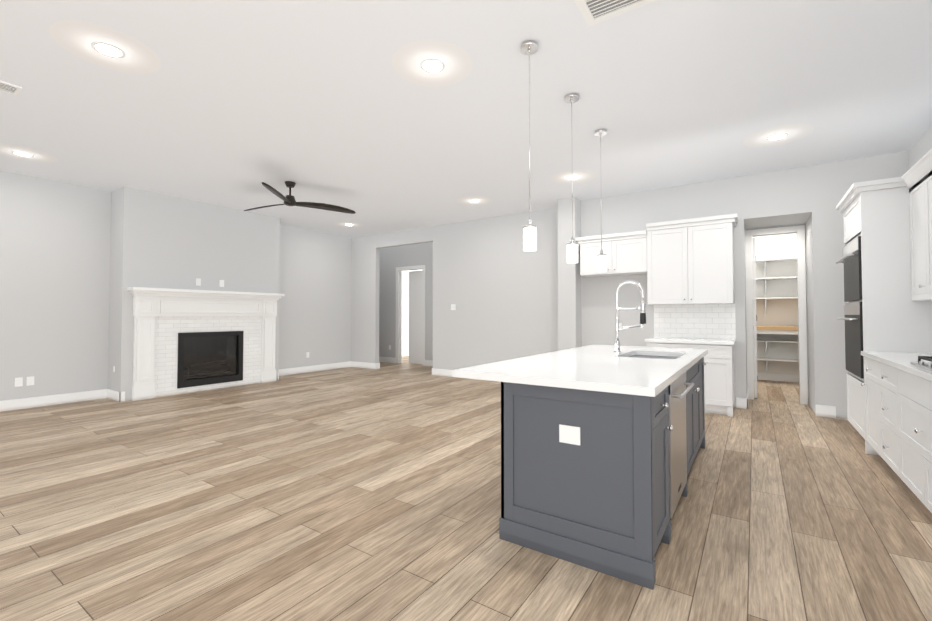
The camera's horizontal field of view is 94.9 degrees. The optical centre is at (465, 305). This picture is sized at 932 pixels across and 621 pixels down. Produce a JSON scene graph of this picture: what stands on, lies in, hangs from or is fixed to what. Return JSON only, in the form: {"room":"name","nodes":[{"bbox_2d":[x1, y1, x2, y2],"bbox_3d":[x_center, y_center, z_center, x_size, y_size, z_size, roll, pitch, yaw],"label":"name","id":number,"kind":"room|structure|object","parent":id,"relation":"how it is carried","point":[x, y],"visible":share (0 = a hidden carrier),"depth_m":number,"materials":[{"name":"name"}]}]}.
{"room":"kitchen","nodes":[
{"label":"kitchen","id":0,"kind":"room"},
{"bbox_2d":[0,171,351,400],"bbox_3d":[-5.850,-0.188,5.797,0.120,3.100,10.900,-1,-2,34],"label":"wall","id":1,"kind":"structure","parent":0,"point":[55,241],"depth_m":6.11,"materials":[{"name":"grey paint"}]},
{"bbox_2d":[14,377,22,386],"bbox_3d":[-5.874,0.999,5.618,0.008,0.118,0.075,-1,-2,34],"label":"electrical outlet","id":2,"kind":"object","parent":1,"relation":"attached to","point":[18,381],"visible":1,"depth_m":5.62,"materials":[{"name":"white plastic"}]},
{"bbox_2d":[26,376,33,385],"bbox_3d":[-5.813,1.001,5.709,0.008,0.118,0.075,-1,-2,34],"label":"electrical outlet","id":3,"kind":"object","parent":1,"relation":"attached to","point":[30,380],"visible":1,"depth_m":5.71,"materials":[{"name":"white plastic"}]},
{"bbox_2d":[0,389,105,411],"bbox_3d":[-7.091,1.249,3.796,0.018,0.140,6.249,-1,-2,34],"label":"baseboard","id":4,"kind":"structure","parent":1,"relation":"attached to","point":[32,402],"depth_m":5.86,"materials":[{"name":"white wood"}]},
{"bbox_2d":[278,361,350,376],"bbox_3d":[-3.362,1.371,9.333,0.018,0.140,2.198,-1,-2,34],"label":"baseboard","id":5,"kind":"structure","parent":1,"relation":"attached to","point":[305,369],"depth_m":9.36,"materials":[{"name":"white wood"}]},
{"bbox_2d":[108,186,279,400],"bbox_3d":[-4.462,-0.154,7.303,0.500,3.100,2.450,-1,-2,34],"label":"wall","id":6,"kind":"structure","parent":0,"point":[158,240],"depth_m":6.73,"materials":[{"name":"grey paint"}]},
{"bbox_2d":[106,389,123,401],"bbox_3d":[-5.125,1.303,6.243,0.486,0.140,0.036,-1,-2,34],"label":"baseboard","id":7,"kind":"structure","parent":6,"relation":"attached to","point":[114,395],"depth_m":6.18,"materials":[{"name":"white wood"}]},
{"bbox_2d":[196,278,200,285],"bbox_3d":[-4.370,-0.391,6.987,0.008,0.118,0.075,-1,-2,34],"label":"electrical outlet","id":8,"kind":"object","parent":6,"relation":"attached to","point":[198,281],"visible":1,"depth_m":6.99,"materials":[{"name":"white plastic"}]},
{"bbox_2d":[219,280,223,286],"bbox_3d":[-4.164,-0.385,7.294,0.008,0.118,0.075,-1,-2,34],"label":"electrical outlet","id":9,"kind":"object","parent":6,"relation":"attached to","point":[221,283],"visible":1,"depth_m":7.29,"materials":[{"name":"white plastic"}]},
{"bbox_2d":[379,242,432,362],"bbox_3d":[-0.974,-0.081,10.602,6.000,3.100,0.120,-1,-2,34],"label":"wall","id":10,"kind":"structure","parent":0,"point":[392,259],"depth_m":11.07,"materials":[{"name":"grey paint"}]},
{"bbox_2d":[379,357,395,362],"bbox_3d":[-2.576,1.420,11.565,1.830,0.140,0.015,-1,-2,34],"label":"baseboard","id":11,"kind":"structure","parent":10,"relation":"attached to","point":[381,359],"depth_m":11.21,"materials":[{"name":"white wood"}]},
{"bbox_2d":[395,265,424,365],"bbox_3d":[-1.411,0.233,10.806,0.980,2.480,0.014,-1,-2,34],"label":"door frame","id":12,"kind":"structure","parent":10,"relation":"attached to","point":[422,267],"depth_m":10.69,"materials":[{"name":"white wood"}]},
{"bbox_2d":[409,271,421,363],"bbox_3d":[-1.242,0.285,10.895,0.540,2.360,0.040,-1,-2,34],"label":"hall door","id":13,"kind":"structure","parent":10,"relation":"in","point":[415,317],"depth_m":10.90,"materials":[{"name":"white wood"}]},
{"bbox_2d":[425,360,432,365],"bbox_3d":[0.174,1.379,9.714,2.840,0.140,0.015,-1,-2,34],"label":"baseboard","id":14,"kind":"structure","parent":10,"relation":"attached to","point":[427,362],"depth_m":10.43,"materials":[{"name":"white wood"}]},
{"bbox_2d":[402,270,411,355],"bbox_3d":[-2.227,-0.037,12.590,0.100,3.100,1.780,-1,-2,34],"label":"wall","id":15,"kind":"structure","parent":0,"point":[405,313],"depth_m":13.04,"materials":[{"name":"white paint"}]},
{"bbox_2d":[0,356,931,620],"bbox_3d":[-1.366,1.395,4.973,14.400,0.100,15.000,-1,-2,34],"label":"floor","id":16,"kind":"structure","parent":0,"point":[352,494],"depth_m":2.60,"materials":[{"name":"brown wood"}]},
{"bbox_2d":[127,287,284,400],"bbox_3d":[-4.331,0.574,7.216,0.627,1.640,2.370,-1,-2,34],"label":"fireplace","id":17,"kind":"object","parent":16,"relation":"on","point":[186,340],"visible":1,"depth_m":6.97,"materials":[{"name":"tile"}]},
{"bbox_2d":[499,352,707,589],"bbox_3d":[1.239,0.868,3.183,0.847,0.875,2.518,-1,-2,34],"label":"kitchen island","id":18,"kind":"object","parent":16,"relation":"on","point":[601,445],"depth_m":2.16,"materials":[{"name":"grey wood"}]},
{"bbox_2d":[452,345,707,395],"bbox_3d":[1.111,0.412,3.284,1.099,0.040,2.630,-1,-2,34],"label":"island countertop","id":19,"kind":"structure","parent":18,"relation":"on","point":[590,368],"depth_m":2.51,"materials":[{"name":"white stone"}]},
{"bbox_2d":[612,280,645,351],"bbox_3d":[1.383,0.091,3.620,0.266,0.617,0.064,-1,-2,34],"label":"faucet","id":20,"kind":"object","parent":19,"relation":"on","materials":[{"name":"silver metal"}]},
{"bbox_2d":[632,352,675,359],"bbox_3d":[1.534,0.505,3.509,0.454,0.159,0.724,-1,-2,34],"label":"sink","id":21,"kind":"object","parent":19,"relation":"in","point":[659,355],"depth_m":3.81,"materials":[{"name":"silver metal"}]},
{"bbox_2d":[645,341,734,416],"bbox_3d":[3.013,0.924,5.740,0.980,0.875,0.648,-1,-2,34],"label":"base cabinet","id":22,"kind":"object","parent":16,"relation":"on","point":[719,373],"depth_m":5.30,"materials":[{"name":"white wood"}]},
{"bbox_2d":[645,337,735,344],"bbox_3d":[3.009,0.467,5.744,1.020,0.040,0.663,-1,-2,34],"label":"countertop","id":23,"kind":"structure","parent":22,"relation":"on","point":[667,340],"depth_m":5.58,"materials":[{"name":"white stone"}]},
{"bbox_2d":[864,356,875,454],"bbox_3d":[3.698,0.873,3.425,0.653,0.875,0.530,-1,-2,34],"label":"base cabinet","id":24,"kind":"object","parent":16,"relation":"on","point":[869,365],"depth_m":3.71,"materials":[{"name":"white wood"}]},
{"bbox_2d":[840,180,931,437],"bbox_3d":[4.089,0.129,4.040,0.674,2.390,0.900,-1,-2,34],"label":"tall cabinet","id":25,"kind":"object","parent":16,"relation":"on","point":[887,256],"depth_m":3.80,"materials":[{"name":"white wood"}]},
{"bbox_2d":[876,364,895,472],"bbox_3d":[3.422,0.864,3.016,0.653,0.875,0.583,-1,-2,34],"label":"base cabinet","id":26,"kind":"object","parent":16,"relation":"on","point":[885,398],"depth_m":3.24,"materials":[{"name":"white wood"}]},
{"bbox_2d":[892,368,931,512],"bbox_3d":[2.966,0.849,2.339,0.653,0.875,1.050,-1,-2,34],"label":"base cabinet","id":27,"kind":"object","parent":16,"relation":"on","point":[913,394],"depth_m":2.67,"materials":[{"name":"white wood"}]},
{"bbox_2d":[860,352,931,383],"bbox_3d":[2.782,0.386,2.098,0.678,0.040,3.772,-1,-2,34],"label":"countertop","id":28,"kind":"structure","parent":27,"relation":"on","point":[914,363],"depth_m":2.97,"materials":[{"name":"white stone"}]},
{"bbox_2d":[0,0,931,237],"bbox_3d":[-1.366,-1.804,5.043,14.400,0.100,15.000,-1,-2,34],"label":"ceiling","id":29,"kind":"structure","parent":0,"point":[234,104],"depth_m":3.71,"materials":[{"name":"white paint"}]},
{"bbox_2d":[0,81,21,94],"bbox_3d":[-3.801,-1.784,3.415,0.190,0.012,0.330,-1,-2,34],"label":"ceiling vent","id":30,"kind":"object","parent":29,"relation":"in","point":[10,88],"visible":0.98,"depth_m":3.50,"materials":[{"name":"white metal"}]},
{"bbox_2d":[0,144,58,162],"bbox_3d":[-5.114,-1.753,4.938,0.600,0.008,0.600,-1,-2,34],"label":"recessed light","id":31,"kind":"object","parent":29,"relation":"in","point":[21,153],"visible":1,"depth_m":4.96,"materials":[{"name":"white plastic"}]},
{"bbox_2d":[49,20,160,73],"bbox_3d":[-2.510,-1.795,3.004,0.600,0.008,0.600,-1,-2,34],"label":"recessed light","id":32,"kind":"object","parent":29,"relation":"in","point":[105,47],"visible":1,"depth_m":2.97,"materials":[{"name":"white plastic"}]},
{"bbox_2d":[244,181,355,213],"bbox_3d":[-2.575,-1.565,6.163,1.531,0.327,1.631,-1,-2,34],"label":"ceiling fan","id":33,"kind":"object","parent":29,"relation":"hanging from","point":[289,200],"visible":1,"depth_m":6.08,"materials":[{"name":"brown metal"}]},
{"bbox_2d":[334,221,363,227],"bbox_3d":[-2.409,-1.667,8.793,0.600,0.008,0.600,-1,-2,34],"label":"recessed light","id":34,"kind":"object","parent":29,"relation":"in","point":[348,224],"visible":1,"depth_m":8.78,"materials":[{"name":"white plastic"}]},
{"bbox_2d":[392,40,472,86],"bbox_3d":[-0.249,-1.791,3.193,0.600,0.008,0.600,-1,-2,34],"label":"recessed light","id":35,"kind":"object","parent":29,"relation":"in","point":[433,63],"visible":1,"depth_m":3.17,"materials":[{"name":"white"}]},
{"bbox_2d":[456,196,492,205],"bbox_3d":[0.138,-1.708,6.971,0.600,0.008,0.600,-1,-2,34],"label":"recessed light","id":36,"kind":"object","parent":29,"relation":"in","point":[474,200],"visible":1,"depth_m":6.95,"materials":[{"name":"white plastic"}]},
{"bbox_2d":[521,40,537,250],"bbox_3d":[0.438,-1.090,2.944,0.120,1.419,0.120,-1,-2,34],"label":"pendant light","id":37,"kind":"object","parent":29,"relation":"hanging from","point":[529,47],"visible":1,"depth_m":2.92,"materials":[{"name":"silver metal"}]},
{"bbox_2d":[564,93,578,262],"bbox_3d":[0.901,-1.075,3.632,0.120,1.419,0.120,-1,-2,34],"label":"pendant light","id":38,"kind":"object","parent":29,"relation":"hanging from","point":[572,245],"visible":1,"depth_m":3.60,"materials":[{"name":"white glass"}]},
{"bbox_2d":[551,170,596,183],"bbox_3d":[1.452,-1.734,5.772,0.600,0.008,0.600,-1,-2,34],"label":"recessed light","id":39,"kind":"object","parent":29,"relation":"in","point":[579,176],"visible":0.98,"depth_m":5.75,"materials":[{"name":"white plastic"}]},
{"bbox_2d":[594,129,606,271],"bbox_3d":[1.365,-1.060,4.321,0.120,1.419,0.120,-1,-2,34],"label":"pendant light","id":40,"kind":"object","parent":29,"relation":"hanging from","point":[601,261],"visible":1,"depth_m":4.29,"materials":[{"name":"white glass"}]},
{"bbox_2d":[574,0,657,25],"bbox_3d":[0.910,-1.804,2.497,0.480,0.012,0.280,-1,-2,34],"label":"ceiling vent","id":41,"kind":"object","parent":29,"relation":"in","point":[593,12],"visible":1,"depth_m":2.58,"materials":[{"name":"white metal"}]},
{"bbox_2d":[743,123,813,147],"bbox_3d":[3.243,-1.763,4.458,0.600,0.008,0.600,-1,-2,34],"label":"recessed light","id":42,"kind":"object","parent":29,"relation":"in","point":[779,135],"visible":1,"depth_m":4.43,"materials":[{"name":"white plastic"}]},
{"bbox_2d":[558,197,581,350],"bbox_3d":[1.762,-0.160,7.030,0.290,3.100,0.590,-1,-2,34],"label":"wall","id":43,"kind":"structure","parent":0,"point":[569,311],"depth_m":6.80,"materials":[{"name":"grey paint"}]},
{"bbox_2d":[351,151,908,418],"bbox_3d":[0.456,-0.137,8.072,11.200,3.100,0.320,-1,-2,34],"label":"wall","id":44,"kind":"structure","parent":0,"point":[495,283],"depth_m":6.83,"materials":[{"name":"grey paint"}]},
{"bbox_2d":[351,361,376,368],"bbox_3d":[-2.396,1.386,10.009,0.806,0.140,0.036,-1,-2,34],"label":"baseboard","id":45,"kind":"structure","parent":44,"relation":"attached to","point":[366,365],"depth_m":9.97,"materials":[{"name":"white wood"}]},
{"bbox_2d":[451,304,455,309],"bbox_3d":[-0.255,0.024,8.588,0.120,0.118,0.010,-1,-2,34],"label":"light switch","id":46,"kind":"object","parent":44,"relation":"attached to","point":[453,306],"visible":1,"depth_m":8.58,"materials":[{"name":"white plastic"}]},
{"bbox_2d":[432,368,498,381],"bbox_3d":[0.518,1.343,8.048,2.945,0.140,0.036,-1,-2,34],"label":"baseboard","id":47,"kind":"structure","parent":44,"relation":"attached to","point":[438,372],"depth_m":8.70,"materials":[{"name":"white wood"}]},
{"bbox_2d":[580,233,643,276],"bbox_3d":[2.255,-0.740,6.469,0.970,0.535,0.348,-1,-2,34],"label":"upper cabinet","id":48,"kind":"object","parent":44,"relation":"attached to","point":[624,255],"depth_m":6.31,"materials":[{"name":"white wood"}]},
{"bbox_2d":[644,217,735,304],"bbox_3d":[3.085,-0.570,5.906,1.030,1.090,0.348,-1,-2,34],"label":"upper cabinet","id":49,"kind":"object","parent":44,"relation":"attached to","point":[686,266],"depth_m":5.74,"materials":[{"name":"white wood"}]},
{"bbox_2d":[746,390,748,408],"bbox_3d":[3.935,1.297,5.976,0.015,0.140,0.815,-1,-2,34],"label":"baseboard","id":50,"kind":"structure","parent":44,"relation":"attached to","point":[747,399],"depth_m":5.64,"materials":[{"name":"white wood"}]},
{"bbox_2d":[752,233,798,374],"bbox_3d":[5.541,-0.131,8.373,3.100,3.100,0.100,-1,-2,34],"label":"wall","id":51,"kind":"structure","parent":0,"point":[781,312],"depth_m":8.07,"materials":[{"name":"white paint"}]},
{"bbox_2d":[752,257,798,372],"bbox_3d":[5.388,0.212,8.033,2.976,2.140,0.617,-1,-2,34],"label":"pantry shelves","id":52,"kind":"object","parent":51,"relation":"attached to","point":[791,330],"visible":0.17,"depth_m":7.75,"materials":[{"name":"white painted wood"}]},
{"bbox_2d":[757,372,798,381],"bbox_3d":[5.554,1.347,8.261,2.989,0.140,0.015,-1,-2,34],"label":"baseboard","id":53,"kind":"structure","parent":51,"relation":"attached to","point":[761,376],"depth_m":8.04,"materials":[{"name":"white wood"}]},
{"bbox_2d":[744,214,814,413],"bbox_3d":[4.053,-0.181,6.073,3.000,3.100,0.780,-1,-2,34],"label":"wall","id":54,"kind":"structure","parent":0,"point":[787,221],"depth_m":5.81,"materials":[{"name":"grey paint"}]},
{"bbox_2d":[752,237,757,397],"bbox_3d":[4.446,0.174,6.578,0.042,2.388,0.500,-1,-2,34],"label":"pantry door","id":55,"kind":"structure","parent":54,"relation":"in","point":[755,319],"depth_m":6.37,"materials":[{"name":"white wood"}]},
{"bbox_2d":[745,225,807,404],"bbox_3d":[4.441,0.123,6.142,0.700,2.495,0.016,-1,-2,34],"label":"door frame","id":56,"kind":"structure","parent":54,"relation":"attached to","point":[799,230],"depth_m":6.03,"materials":[{"name":"white wood"}]},
{"bbox_2d":[908,126,931,168],"bbox_3d":[3.023,-0.277,1.752,0.120,3.100,14.100,-1,-2,34],"label":"wall","id":57,"kind":"structure","parent":0,"point":[920,148],"depth_m":4.50,"materials":[{"name":"grey paint"}]},
{"bbox_2d":[904,168,919,295],"bbox_3d":[3.843,-0.608,3.400,0.348,1.025,0.464,-1,-2,34],"label":"upper cabinet","id":58,"kind":"object","parent":57,"relation":"attached to","point":[913,177],"depth_m":3.60,"materials":[{"name":"white wood"}]},
{"bbox_2d":[916,152,931,295],"bbox_3d":[3.525,-0.618,2.928,0.348,1.025,0.927,-1,-2,34],"label":"upper cabinet","id":59,"kind":"object","parent":57,"relation":"attached to","point":[925,166],"depth_m":3.35,"materials":[{"name":"white wood"}]},
{"bbox_2d":[928,208,931,271],"bbox_3d":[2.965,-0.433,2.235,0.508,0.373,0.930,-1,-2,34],"label":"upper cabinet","id":60,"kind":"object","parent":57,"relation":"attached to","point":[929,209],"depth_m":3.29,"materials":[{"name":"white wood"}]}
]}

